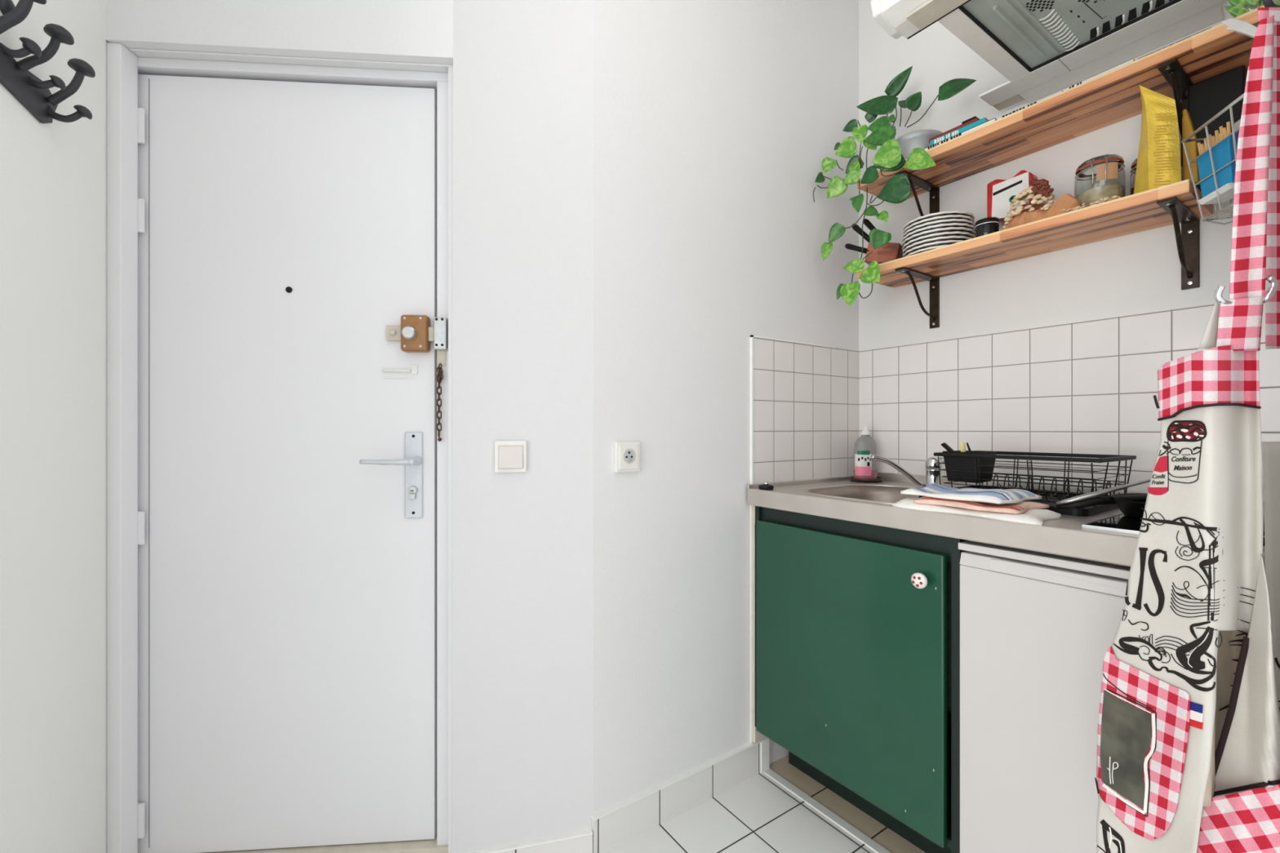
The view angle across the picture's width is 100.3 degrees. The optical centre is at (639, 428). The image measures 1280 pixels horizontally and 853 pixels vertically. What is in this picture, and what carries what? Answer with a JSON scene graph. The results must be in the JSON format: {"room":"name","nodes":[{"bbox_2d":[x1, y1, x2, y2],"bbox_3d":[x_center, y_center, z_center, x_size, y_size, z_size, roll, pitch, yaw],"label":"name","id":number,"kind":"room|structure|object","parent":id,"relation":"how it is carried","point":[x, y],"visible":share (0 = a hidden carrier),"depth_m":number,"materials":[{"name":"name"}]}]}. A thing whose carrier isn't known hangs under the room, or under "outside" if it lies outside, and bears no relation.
{"room":"studio apartment","nodes":[
{"label":"studio apartment","id":0,"kind":"room"},
{"bbox_2d":[0,0,108,852],"bbox_3d":[-1.148,-0.280,0.916,0.120,2.760,0.960,0,0,-26],"label":"wall","id":1,"kind":"structure","parent":0,"point":[53,176],"depth_m":1.04,"materials":[{"name":"paint"}]},
{"bbox_2d":[0,0,95,123],"bbox_3d":[-1.058,-0.650,0.950,0.085,0.160,0.226,0,0,-23],"label":"coat rack","id":2,"kind":"object","parent":1,"relation":"attached to","point":[33,93],"visible":1,"depth_m":0.94,"materials":[{"name":"metal"}]},
{"bbox_2d":[105,0,453,72],"bbox_3d":[-0.848,-1.279,1.331,0.782,0.762,0.140,0,0,-4],"label":"wall","id":3,"kind":"structure","parent":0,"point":[404,31],"depth_m":1.27,"materials":[{"name":"paint"}]},
{"bbox_2d":[106,42,453,852],"bbox_3d":[-0.867,0.101,1.330,0.821,1.997,0.131,0,0,-5],"label":"door","id":4,"kind":"structure","parent":3,"relation":"attached to","point":[280,237],"depth_m":1.32,"materials":[{"name":"paint"}]},
{"bbox_2d":[453,0,593,852],"bbox_3d":[-0.304,-0.280,1.403,0.343,2.760,0.140,0,0,-15],"label":"wall","id":5,"kind":"structure","parent":0,"point":[523,69],"depth_m":1.33,"materials":[{"name":"paint"}]},
{"bbox_2d":[494,440,526,472],"bbox_3d":[-0.319,0.069,1.317,0.077,0.078,0.018,0,0,-15],"label":"light switch","id":6,"kind":"object","parent":5,"relation":"attached to","point":[510,456],"visible":1,"depth_m":1.31,"materials":[{"name":"white plastic"}]},
{"bbox_2d":[466,828,592,852],"bbox_3d":[-0.287,1.068,1.329,0.339,0.064,0.011,0,0,-15],"label":"baseboard","id":7,"kind":"structure","parent":5,"relation":"attached to","point":[584,844],"depth_m":1.35,"materials":[{"name":"tile"}]},
{"bbox_2d":[593,0,858,813],"bbox_3d":[0.315,-0.280,1.758,1.146,2.760,0.140,0,0,-34],"label":"wall","id":8,"kind":"structure","parent":0,"point":[716,122],"depth_m":1.56,"materials":[{"name":"paint"}]},
{"bbox_2d":[614,441,639,472],"bbox_3d":[-0.030,0.076,1.425,0.077,0.081,0.024,0,0,-34],"label":"wall socket","id":9,"kind":"object","parent":8,"relation":"attached to","point":[627,454],"visible":1,"depth_m":1.42,"materials":[{"name":"white plastic"}]},
{"bbox_2d":[591,737,768,852],"bbox_3d":[0.146,1.050,1.551,0.643,0.100,0.012,0,0,-34],"label":"baseboard","id":10,"kind":"structure","parent":8,"relation":"attached to","point":[628,822],"depth_m":1.51,"materials":[{"name":"tile"}]},
{"bbox_2d":[760,738,769,773],"bbox_3d":[0.401,1.050,1.714,0.038,0.100,0.006,0,0,-34],"label":"trim","id":11,"kind":"structure","parent":8,"relation":"attached to","point":[765,745],"depth_m":1.71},
{"bbox_2d":[750,334,835,742],"bbox_3d":[0.530,0.351,1.814,0.427,1.297,0.008,0,0,-34],"label":"trim","id":12,"kind":"structure","parent":8,"relation":"attached to","point":[752,336],"depth_m":1.69,"materials":[{"name":"white plastic"}]},
{"bbox_2d":[753,337,859,484],"bbox_3d":[0.593,-0.026,1.859,0.572,0.532,0.005,0,0,-34],"label":"backsplash","id":13,"kind":"structure","parent":8,"relation":"attached to","point":[806,397],"depth_m":1.83,"materials":[{"name":"tile"}]},
{"bbox_2d":[763,768,891,852],"bbox_3d":[0.711,1.098,1.265,0.028,0.004,1.120,0,0,-34],"label":"trim","id":14,"kind":"structure","parent":8,"relation":"attached to","point":[869,842],"depth_m":1.52,"materials":[{"name":"grey metal"}]},
{"bbox_2d":[605,773,876,852],"bbox_3d":[-1.403,1.160,-1.060,7.250,0.120,3.800,0,0,-34],"label":"floor","id":15,"kind":"structure","parent":0,"point":[757,815],"depth_m":1.46,"materials":[{"name":"tile"}]},
{"bbox_2d":[751,505,968,852],"bbox_3d":[0.737,0.670,1.574,0.613,0.860,0.626,0,0,-34],"label":"base cabinet","id":16,"kind":"object","parent":15,"relation":"on","point":[849,619],"visible":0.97,"depth_m":1.35,"materials":[{"name":"green paint"}]},
{"bbox_2d":[746,471,1265,570],"bbox_3d":[0.891,0.242,1.385,0.598,0.168,1.112,0,0,-34],"label":"countertop","id":17,"kind":"structure","parent":16,"relation":"on","point":[842,498],"depth_m":1.25,"materials":[{"name":"silver metal"}]},
{"bbox_2d":[758,481,773,489],"bbox_3d":[0.390,0.174,1.649,0.046,0.023,0.046,0,0,-34],"label":"plug","id":18,"kind":"object","parent":17,"relation":"on","point":[765,486],"visible":1,"depth_m":1.63,"materials":[{"name":"black plastic"}]},
{"bbox_2d":[804,484,922,504],"bbox_3d":[0.724,0.255,1.533,0.413,0.142,0.433,0,0,-34],"label":"basin","id":19,"kind":"object","parent":17,"relation":"in","point":[881,494],"depth_m":1.73,"materials":[{"name":"silver metal"}]},
{"bbox_2d":[848,475,884,482],"bbox_3d":[0.805,0.180,1.900,0.116,0.014,0.116,0,0,-34],"label":"soap dish","id":20,"kind":"object","parent":17,"relation":"on","point":[852,478],"visible":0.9,"depth_m":1.86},
{"bbox_2d":[853,426,877,479],"bbox_3d":[0.804,0.086,1.904,0.093,0.191,0.064,0,0,-34],"label":"dish soap bottle","id":21,"kind":"object","parent":20,"relation":"on","point":[865,446],"visible":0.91,"depth_m":1.88,"materials":[{"name":"plastic"}]},
{"bbox_2d":[857,457,871,466],"bbox_3d":[0.787,0.115,1.871,0.044,0.032,0.006,0,0,9],"label":"print","id":22,"kind":"object","parent":21,"relation":"on","point":[862,461],"depth_m":1.87,"materials":[{"name":"black"}]},
{"bbox_2d":[871,454,943,488],"bbox_3d":[0.848,0.135,1.667,0.233,0.107,0.054,0,0,4],"label":"tap","id":23,"kind":"object","parent":17,"relation":"on","point":[931,463],"visible":0.84,"depth_m":1.66,"materials":[{"name":"silver metal"}]},
{"bbox_2d":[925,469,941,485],"bbox_3d":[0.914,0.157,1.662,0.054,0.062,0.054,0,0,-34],"label":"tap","id":24,"kind":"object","parent":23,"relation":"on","point":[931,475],"depth_m":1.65,"materials":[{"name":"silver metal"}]},
{"bbox_2d":[892,497,1061,525],"bbox_3d":[0.753,0.178,1.212,0.175,0.018,0.327,0,0,-34],"label":"tea towel","id":25,"kind":"object","parent":17,"relation":"on","point":[1032,517],"visible":0.6,"depth_m":1.12,"materials":[{"name":"white fabric"}]},
{"bbox_2d":[913,496,1049,514],"bbox_3d":[0.763,0.163,1.206,0.174,0.018,0.217,0,0,-34],"label":"tea towel","id":26,"kind":"object","parent":25,"relation":"on","point":[1021,507],"visible":0.7,"depth_m":1.15,"materials":[{"name":"fabric"}]},
{"bbox_2d":[900,483,1041,503],"bbox_3d":[0.757,0.144,1.231,0.177,0.025,0.229,0,0,-34],"label":"tea towel","id":27,"kind":"object","parent":26,"relation":"on","point":[988,495],"visible":1,"depth_m":1.18,"materials":[{"name":"white fabric"}]},
{"bbox_2d":[918,484,1119,516],"bbox_3d":[0.988,0.179,1.380,0.358,0.016,0.363,0,0,-34],"label":"drip tray","id":28,"kind":"object","parent":17,"relation":"on","point":[1087,511],"visible":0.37,"depth_m":1.20,"materials":[{"name":"black plastic"}]},
{"bbox_2d":[933,450,1136,508],"bbox_3d":[0.996,0.121,1.360,0.265,0.123,0.354,0,0,-34],"label":"dish rack","id":29,"kind":"object","parent":28,"relation":"on","point":[976,467],"visible":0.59,"depth_m":1.36,"materials":[{"name":"black metal"}]},
{"bbox_2d":[941,442,954,451],"bbox_3d":[0.846,0.070,1.442,0.024,0.063,0.059,0,0,-34],"label":"spatula","id":30,"kind":"object","parent":29,"relation":"in","point":[944,445],"visible":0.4,"depth_m":1.45,"materials":[{"name":"black plastic"}]},
{"bbox_2d":[960,442,965,452],"bbox_3d":[0.875,0.067,1.444,0.018,0.058,0.015,0,0,-34],"label":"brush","id":31,"kind":"object","parent":29,"relation":"in","point":[962,446],"visible":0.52,"depth_m":1.44,"materials":[{"name":"yellow plastic"}]},
{"bbox_2d":[966,442,971,452],"bbox_3d":[0.893,0.064,1.444,0.010,0.053,0.019,0,0,-34],"label":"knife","id":32,"kind":"object","parent":29,"relation":"in","point":[967,444],"visible":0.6,"depth_m":1.44,"materials":[{"name":"black plastic"}]},
{"bbox_2d":[942,450,996,483],"bbox_3d":[0.874,0.099,1.415,0.096,0.079,0.091,0,0,-34],"label":"holder","id":33,"kind":"object","parent":29,"relation":"on","point":[960,466],"depth_m":1.38,"materials":[{"name":"black plastic"}]},
{"bbox_2d":[1081,513,1265,551],"bbox_3d":[1.112,0.184,1.034,0.497,0.007,0.266,0,0,-34],"label":"cooktop","id":34,"kind":"object","parent":17,"relation":"in","point":[1120,523],"visible":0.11,"depth_m":1.00,"materials":[{"name":"black glass"}]},
{"bbox_2d":[1055,479,1264,528],"bbox_3d":[1.071,0.142,1.083,0.248,0.074,0.324,0,0,-34],"label":"frying pan","id":35,"kind":"object","parent":34,"relation":"on","point":[1131,504],"visible":0.41,"depth_m":1.13,"materials":[{"name":"black metal"}]},
{"bbox_2d":[958,540,1228,852],"bbox_3d":[1.053,0.672,1.117,0.562,0.853,0.478,0,0,-34],"label":"mini fridge","id":36,"kind":"object","parent":15,"relation":"on","point":[1037,629],"visible":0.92,"depth_m":1.04,"materials":[{"name":"white plastic"}]},
{"bbox_2d":[858,0,1233,712],"bbox_3d":[1.184,-0.280,1.603,0.120,2.760,1.390,0,0,-34],"label":"wall","id":37,"kind":"structure","parent":0,"point":[1138,273],"depth_m":1.65,"materials":[{"name":"paint"}]},
{"bbox_2d":[769,755,925,852],"bbox_3d":[0.933,1.099,1.415,0.507,0.001,1.120,0,0,-34],"label":"trim","id":38,"kind":"structure","parent":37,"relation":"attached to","point":[891,841],"depth_m":1.54,"materials":[{"name":"tile"}]},
{"bbox_2d":[857,179,1213,328],"bbox_3d":[1.035,-0.433,1.518,0.223,0.192,0.785,0,0,-34],"label":"wall shelf","id":39,"kind":"object","parent":37,"relation":"attached to","point":[1175,203],"visible":0.99,"depth_m":1.36,"materials":[{"name":"brown wood"}]},
{"bbox_2d":[865,241,902,265],"bbox_3d":[0.816,-0.576,1.775,0.106,0.088,0.090,0,0,39],"label":"knife block","id":40,"kind":"object","parent":39,"relation":"on","point":[889,251],"visible":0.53,"depth_m":1.74,"materials":[{"name":"brown wood"}]},
{"bbox_2d":[844,243,869,253],"bbox_3d":[0.745,-0.605,1.792,0.107,0.051,0.034,0,0,31],"label":"knife","id":41,"kind":"object","parent":40,"relation":"in","point":[850,246],"visible":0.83,"depth_m":1.79,"materials":[{"name":"black plastic"}]},
{"bbox_2d":[851,223,870,242],"bbox_3d":[0.758,-0.644,1.791,0.093,0.106,0.030,0,0,35],"label":"knife","id":42,"kind":"object","parent":40,"relation":"in","point":[857,228],"visible":0.54,"depth_m":1.79,"materials":[{"name":"black plastic"}]},
{"bbox_2d":[863,218,875,231],"bbox_3d":[0.789,-0.655,1.797,0.075,0.119,0.027,0,0,44],"label":"knife","id":43,"kind":"object","parent":40,"relation":"in","point":[867,223],"visible":0.44,"depth_m":1.80,"materials":[{"name":"black plastic"}]},
{"bbox_2d":[904,244,947,257],"bbox_3d":[0.929,-0.537,1.667,0.196,0.012,0.196,0,0,-34],"label":"scalloped plate","id":44,"kind":"object","parent":39,"relation":"on","point":[920,251],"visible":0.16,"depth_m":1.61,"materials":[{"name":"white ceramic"}]},
{"bbox_2d":[902,240,964,257],"bbox_3d":[0.929,-0.549,1.667,0.197,0.012,0.198,0,0,-34],"label":"scalloped plate","id":45,"kind":"object","parent":44,"relation":"on","point":[948,242],"visible":0.23,"depth_m":1.59,"materials":[{"name":"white ceramic"}]},
{"bbox_2d":[902,235,972,253],"bbox_3d":[0.929,-0.561,1.667,0.198,0.012,0.200,0,0,-34],"label":"scalloped plate","id":46,"kind":"object","parent":45,"relation":"on","point":[947,237],"visible":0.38,"depth_m":1.58,"materials":[{"name":"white ceramic"}]},
{"bbox_2d":[902,231,975,250],"bbox_3d":[0.929,-0.574,1.667,0.200,0.012,0.199,0,0,-34],"label":"scalloped plate","id":47,"kind":"object","parent":46,"relation":"on","point":[957,233],"visible":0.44,"depth_m":1.58,"materials":[{"name":"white ceramic"}]},
{"bbox_2d":[901,226,975,247],"bbox_3d":[0.929,-0.586,1.667,0.203,0.012,0.204,0,0,-34],"label":"scalloped plate","id":48,"kind":"object","parent":47,"relation":"on","point":[971,231],"visible":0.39,"depth_m":1.58,"materials":[{"name":"white ceramic"}]},
{"bbox_2d":[902,222,975,242],"bbox_3d":[0.929,-0.599,1.667,0.202,0.012,0.202,0,0,-34],"label":"scalloped plate","id":49,"kind":"object","parent":48,"relation":"on","point":[951,224],"visible":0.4,"depth_m":1.58,"materials":[{"name":"white ceramic"}]},
{"bbox_2d":[902,218,974,239],"bbox_3d":[0.929,-0.611,1.667,0.198,0.012,0.200,0,0,-34],"label":"scalloped plate","id":50,"kind":"object","parent":49,"relation":"on","point":[950,220],"visible":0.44,"depth_m":1.58,"materials":[{"name":"white ceramic"}]},
{"bbox_2d":[902,214,974,233],"bbox_3d":[0.929,-0.624,1.667,0.196,0.012,0.196,0,0,-34],"label":"scalloped plate","id":51,"kind":"object","parent":50,"relation":"on","point":[948,216],"visible":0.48,"depth_m":1.59,"materials":[{"name":"white ceramic"}]},
{"bbox_2d":[902,210,974,231],"bbox_3d":[0.929,-0.636,1.667,0.196,0.012,0.196,0,0,-34],"label":"scalloped plate","id":52,"kind":"object","parent":51,"relation":"on","point":[951,212],"visible":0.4,"depth_m":1.59,"materials":[{"name":"white ceramic"}]},
{"bbox_2d":[974,217,999,237],"bbox_3d":[0.984,-0.560,1.514,0.060,0.060,0.060,0,0,-34],"label":"jam jar","id":53,"kind":"object","parent":39,"relation":"on","point":[984,226],"visible":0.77,"depth_m":1.49,"materials":[{"name":"black glass"}]},
{"bbox_2d":[986,170,1038,222],"bbox_3d":[1.073,-0.662,1.535,0.050,0.133,0.123,0,0,-34],"label":"pack","id":54,"kind":"object","parent":39,"relation":"on","point":[1000,193],"visible":0.66,"depth_m":1.53,"materials":[{"name":"white cardboard"}]},
{"bbox_2d":[1002,178,1080,230],"bbox_3d":[1.071,-0.594,1.422,0.106,0.132,0.176,0,0,-34],"label":"bag","id":55,"kind":"object","parent":39,"relation":"on","point":[1034,211],"visible":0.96,"depth_m":1.40,"materials":[{"name":"paper"}]},
{"bbox_2d":[1062,195,1120,212],"bbox_3d":[1.094,-0.539,1.295,0.042,0.017,0.109,0,0,-34],"label":"seeds","id":56,"kind":"object","parent":39,"relation":"on","point":[1105,199],"visible":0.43,"depth_m":1.28,"materials":[{"name":"beige food"}]},
{"bbox_2d":[1074,154,1125,206],"bbox_3d":[1.171,-0.610,1.361,0.101,0.158,0.101,0,0,-4],"label":"jar","id":57,"kind":"object","parent":39,"relation":"on","point":[1103,176],"visible":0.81,"depth_m":1.32,"materials":[{"name":"clear glass"}]},
{"bbox_2d":[1129,157,1137,195],"bbox_3d":[1.235,-0.600,1.300,0.075,0.137,0.064,0,0,-34],"label":"jar","id":58,"kind":"object","parent":39,"relation":"on","point":[1132,177],"visible":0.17,"depth_m":1.31,"materials":[{"name":"clear glass"}]},
{"bbox_2d":[1133,85,1181,194],"bbox_3d":[1.191,-0.667,1.234,0.077,0.269,0.094,0,0,-34],"label":"packet","id":59,"kind":"object","parent":39,"relation":"on","point":[1158,160],"visible":0.96,"depth_m":1.21,"materials":[{"name":"yellow plastic"}]},
{"bbox_2d":[1182,108,1199,185],"bbox_3d":[1.265,-0.646,1.225,0.030,0.176,0.027,0,0,-34],"label":"packet","id":60,"kind":"object","parent":39,"relation":"on","point":[1188,128],"visible":0.66,"depth_m":1.22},
{"bbox_2d":[1186,65,1247,191],"bbox_3d":[1.314,-0.663,1.214,0.050,0.263,0.090,0,0,-34],"label":"speaker box","id":61,"kind":"object","parent":39,"relation":"on","point":[1206,98],"visible":0.39,"depth_m":1.20,"materials":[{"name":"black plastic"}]},
{"bbox_2d":[870,0,1226,110],"bbox_3d":[0.994,-1.052,1.168,0.679,0.216,0.638,0,0,-34],"label":"range hood","id":62,"kind":"object","parent":37,"relation":"attached to","point":[1043,48],"visible":1,"depth_m":1.27,"materials":[{"name":"paint"}]},
{"bbox_2d":[857,5,1264,216],"bbox_3d":[1.064,-0.733,1.474,0.223,0.192,0.890,0,0,-34],"label":"wall shelf","id":63,"kind":"object","parent":37,"relation":"attached to","point":[1111,97],"visible":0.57,"depth_m":1.35,"materials":[{"name":"brown wood"}]},
{"bbox_2d":[813,66,976,306],"bbox_3d":[0.819,-0.787,1.713,0.274,0.792,0.456,0,0,-34],"label":"pothos","id":64,"kind":"object","parent":63,"relation":"on","point":[892,153],"visible":1,"depth_m":1.69,"materials":[{"name":"plant"}]},
{"bbox_2d":[896,128,942,159],"bbox_3d":[0.886,-0.874,1.712,0.162,0.086,0.162,0,0,-34],"label":"pot","id":65,"kind":"object","parent":63,"relation":"on","point":[917,139],"depth_m":1.65,"materials":[{"name":"metal"}]},
{"bbox_2d":[924,117,996,150],"bbox_3d":[0.983,-0.836,1.574,0.186,0.010,0.192,0,0,-34],"label":"book","id":66,"kind":"object","parent":63,"relation":"on","point":[994,118],"visible":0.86,"depth_m":1.51,"materials":[{"name":"white paper"}]},
{"bbox_2d":[928,133,961,149],"bbox_3d":[0.885,-0.836,1.553,0.001,0.008,0.094,0,0,-34],"label":"print","id":67,"kind":"object","parent":66,"relation":"attached to","point":[960,134],"depth_m":1.55,"materials":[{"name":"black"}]},
{"bbox_2d":[929,117,988,146],"bbox_3d":[0.977,-0.851,1.583,0.170,0.019,0.153,0,0,-34],"label":"book","id":68,"kind":"object","parent":66,"relation":"on","point":[958,131],"visible":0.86,"depth_m":1.53,"materials":[{"name":"blue paper"}]},
{"bbox_2d":[933,130,958,144],"bbox_3d":[0.893,-0.851,1.558,0.001,0.015,0.067,0,0,-36],"label":"print","id":69,"kind":"object","parent":68,"relation":"on","point":[953,133],"depth_m":1.56,"materials":[{"name":"white paper"}]},
{"bbox_2d":[928,117,979,142],"bbox_3d":[0.969,-0.866,1.591,0.153,0.010,0.137,0,0,-34],"label":"book","id":70,"kind":"object","parent":68,"relation":"on","point":[975,119],"visible":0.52,"depth_m":1.54,"materials":[{"name":"red paper"}]},
{"bbox_2d":[961,115,979,124],"bbox_3d":[0.953,-0.878,1.534,0.040,0.012,0.037,0,0,-34],"label":"charger","id":71,"kind":"object","parent":70,"relation":"on","point":[975,117],"visible":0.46,"depth_m":1.52,"materials":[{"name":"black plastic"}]},
{"bbox_2d":[996,90,1062,119],"bbox_3d":[1.083,-0.835,1.435,0.196,0.007,0.146,0,0,-34],"label":"book","id":72,"kind":"object","parent":63,"relation":"on","point":[1058,92],"visible":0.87,"depth_m":1.38,"materials":[{"name":"white paper"}]},
{"bbox_2d":[1001,101,1036,117],"bbox_3d":[0.992,-0.835,1.397,0.001,0.005,0.078,0,0,-35],"label":"print","id":73,"kind":"object","parent":72,"relation":"on","point":[1035,102],"depth_m":1.40,"materials":[{"name":"black"}]},
{"bbox_2d":[1063,58,1134,91],"bbox_3d":[1.163,-0.836,1.318,0.194,0.009,0.133,0,0,-34],"label":"book","id":74,"kind":"object","parent":63,"relation":"on","point":[1131,60],"visible":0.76,"depth_m":1.26,"materials":[{"name":"white paper"}]},
{"bbox_2d":[1137,26,1211,59],"bbox_3d":[1.236,-0.834,1.213,0.191,0.006,0.115,0,0,-34],"label":"book","id":75,"kind":"object","parent":63,"relation":"on","point":[1211,27],"visible":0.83,"depth_m":1.16,"materials":[{"name":"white paper"}]},
{"bbox_2d":[1220,0,1279,38],"bbox_3d":[1.260,-0.834,1.101,0.135,0.134,0.092,0,0,-34],"label":"potted plant","id":76,"kind":"object","parent":63,"relation":"on","point":[1230,9],"visible":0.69,"depth_m":1.08,"materials":[{"name":"green plant"}]},
{"bbox_2d":[859,302,1279,495],"bbox_3d":[1.142,-0.046,1.554,0.005,0.492,1.115,0,0,-34],"label":"backsplash","id":77,"kind":"structure","parent":37,"relation":"attached to","point":[1087,387],"depth_m":1.53,"materials":[{"name":"tile"}]},
{"bbox_2d":[1094,7,1279,852],"bbox_3d":[0.800,0.029,0.708,0.270,1.238,0.148,0,0,13],"label":"apron","id":78,"kind":"object","parent":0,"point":[1189,710],"visible":1,"depth_m":0.70,"materials":[{"name":"fabric"}]},
{"bbox_2d":[1108,826,1121,852],"bbox_3d":[0.689,0.598,0.775,0.003,0.034,0.017,0,0,-18],"label":"print","id":79,"kind":"object","parent":78,"relation":"attached to","point":[1114,833],"depth_m":0.78},
{"bbox_2d":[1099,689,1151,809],"bbox_3d":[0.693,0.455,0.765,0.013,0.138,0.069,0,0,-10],"label":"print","id":80,"kind":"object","parent":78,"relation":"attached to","point":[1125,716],"depth_m":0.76},
{"bbox_2d":[1102,688,1155,814],"bbox_3d":[0.694,0.457,0.758,0.012,0.146,0.066,0,0,-10],"label":"print","id":81,"kind":"object","parent":78,"relation":"attached to","point":[1128,716],"depth_m":0.76},
{"bbox_2d":[1147,455,1168,495],"bbox_3d":[0.702,0.063,0.721,0.008,0.055,0.029,0,0,-3],"label":"print","id":82,"kind":"object","parent":78,"relation":"attached to","point":[1158,485],"depth_m":0.72},
{"bbox_2d":[1094,420,1255,852],"bbox_3d":[0.724,0.309,0.736,0.123,0.640,0.157,0,0,-34],"label":"print","id":83,"kind":"object","parent":78,"relation":"attached to","point":[1162,758],"depth_m":0.70},
{"bbox_2d":[1168,422,1204,439],"bbox_3d":[0.709,0.003,0.693,0.023,0.026,0.039,0,0,-34],"label":"print","id":84,"kind":"object","parent":78,"relation":"attached to","point":[1177,430],"depth_m":0.69},
{"bbox_2d":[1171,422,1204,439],"bbox_3d":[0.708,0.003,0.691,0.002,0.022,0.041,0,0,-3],"label":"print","id":85,"kind":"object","parent":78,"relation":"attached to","point":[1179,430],"depth_m":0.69},
{"bbox_2d":[1187,632,1208,667],"bbox_3d":[0.705,0.280,0.675,0.003,0.053,0.026,0,0,5],"label":"print","id":86,"kind":"object","parent":78,"relation":"attached to","point":[1197,642],"depth_m":0.67},
{"bbox_2d":[1218,632,1248,711],"bbox_3d":[0.828,0.337,0.741,0.028,0.116,0.028,0,0,-34],"label":"print","id":87,"kind":"object","parent":78,"relation":"attached to","point":[1229,649],"depth_m":0.76},
{"bbox_2d":[1274,657,1279,709],"bbox_3d":[0.895,0.387,0.744,0.029,0.137,0.001,0,0,0],"label":"print","id":88,"kind":"object","parent":78,"relation":"attached to","point":[1277,660],"depth_m":0.74},
{"bbox_2d":[1234,119,1240,132],"bbox_3d":[1.211,-0.564,1.023,0.034,0.128,0.154,0,0,17],"label":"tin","id":89,"kind":"object","parent":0,"point":[1237,124],"visible":0.07,"depth_m":1.08,"materials":[{"name":"metal"}]},
{"bbox_3d":[1.153,-0.280,0.828,0.800,2.760,0.100,0,0,-34],"label":"wall","id":90,"kind":"structure","parent":0,"visible":0},
{"bbox_2d":[1181,93,1244,225],"bbox_3d":[1.187,-0.612,1.030,0.119,0.381,0.204,0,0,17],"label":"wire basket","id":91,"kind":"object","parent":90,"relation":"hanging from","point":[1186,140],"visible":0.34,"depth_m":1.08,"materials":[{"name":"white metal"}]},
{"bbox_2d":[1196,121,1234,204],"bbox_3d":[1.178,-0.534,1.076,0.042,0.132,0.089,0,0,17],"label":"packet","id":92,"kind":"object","parent":91,"relation":"in","point":[1221,152],"visible":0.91,"depth_m":1.07,"materials":[{"name":"blue cardboard"}]},
{"bbox_2d":[1231,130,1239,182],"bbox_3d":[1.156,-0.520,1.005,0.042,0.096,0.049,0,0,17],"label":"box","id":93,"kind":"object","parent":91,"relation":"in","point":[1237,133],"visible":0.14,"depth_m":1.03,"materials":[{"name":"blue cardboard"}]},
{"bbox_2d":[1262,0,1279,7],"bbox_3d":[0.825,-0.587,0.672,0.041,0.049,0.165,0,0,34],"label":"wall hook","id":94,"kind":"object","parent":90,"relation":"attached to","point":[1267,3],"visible":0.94,"depth_m":0.71,"materials":[{"name":"metal"}]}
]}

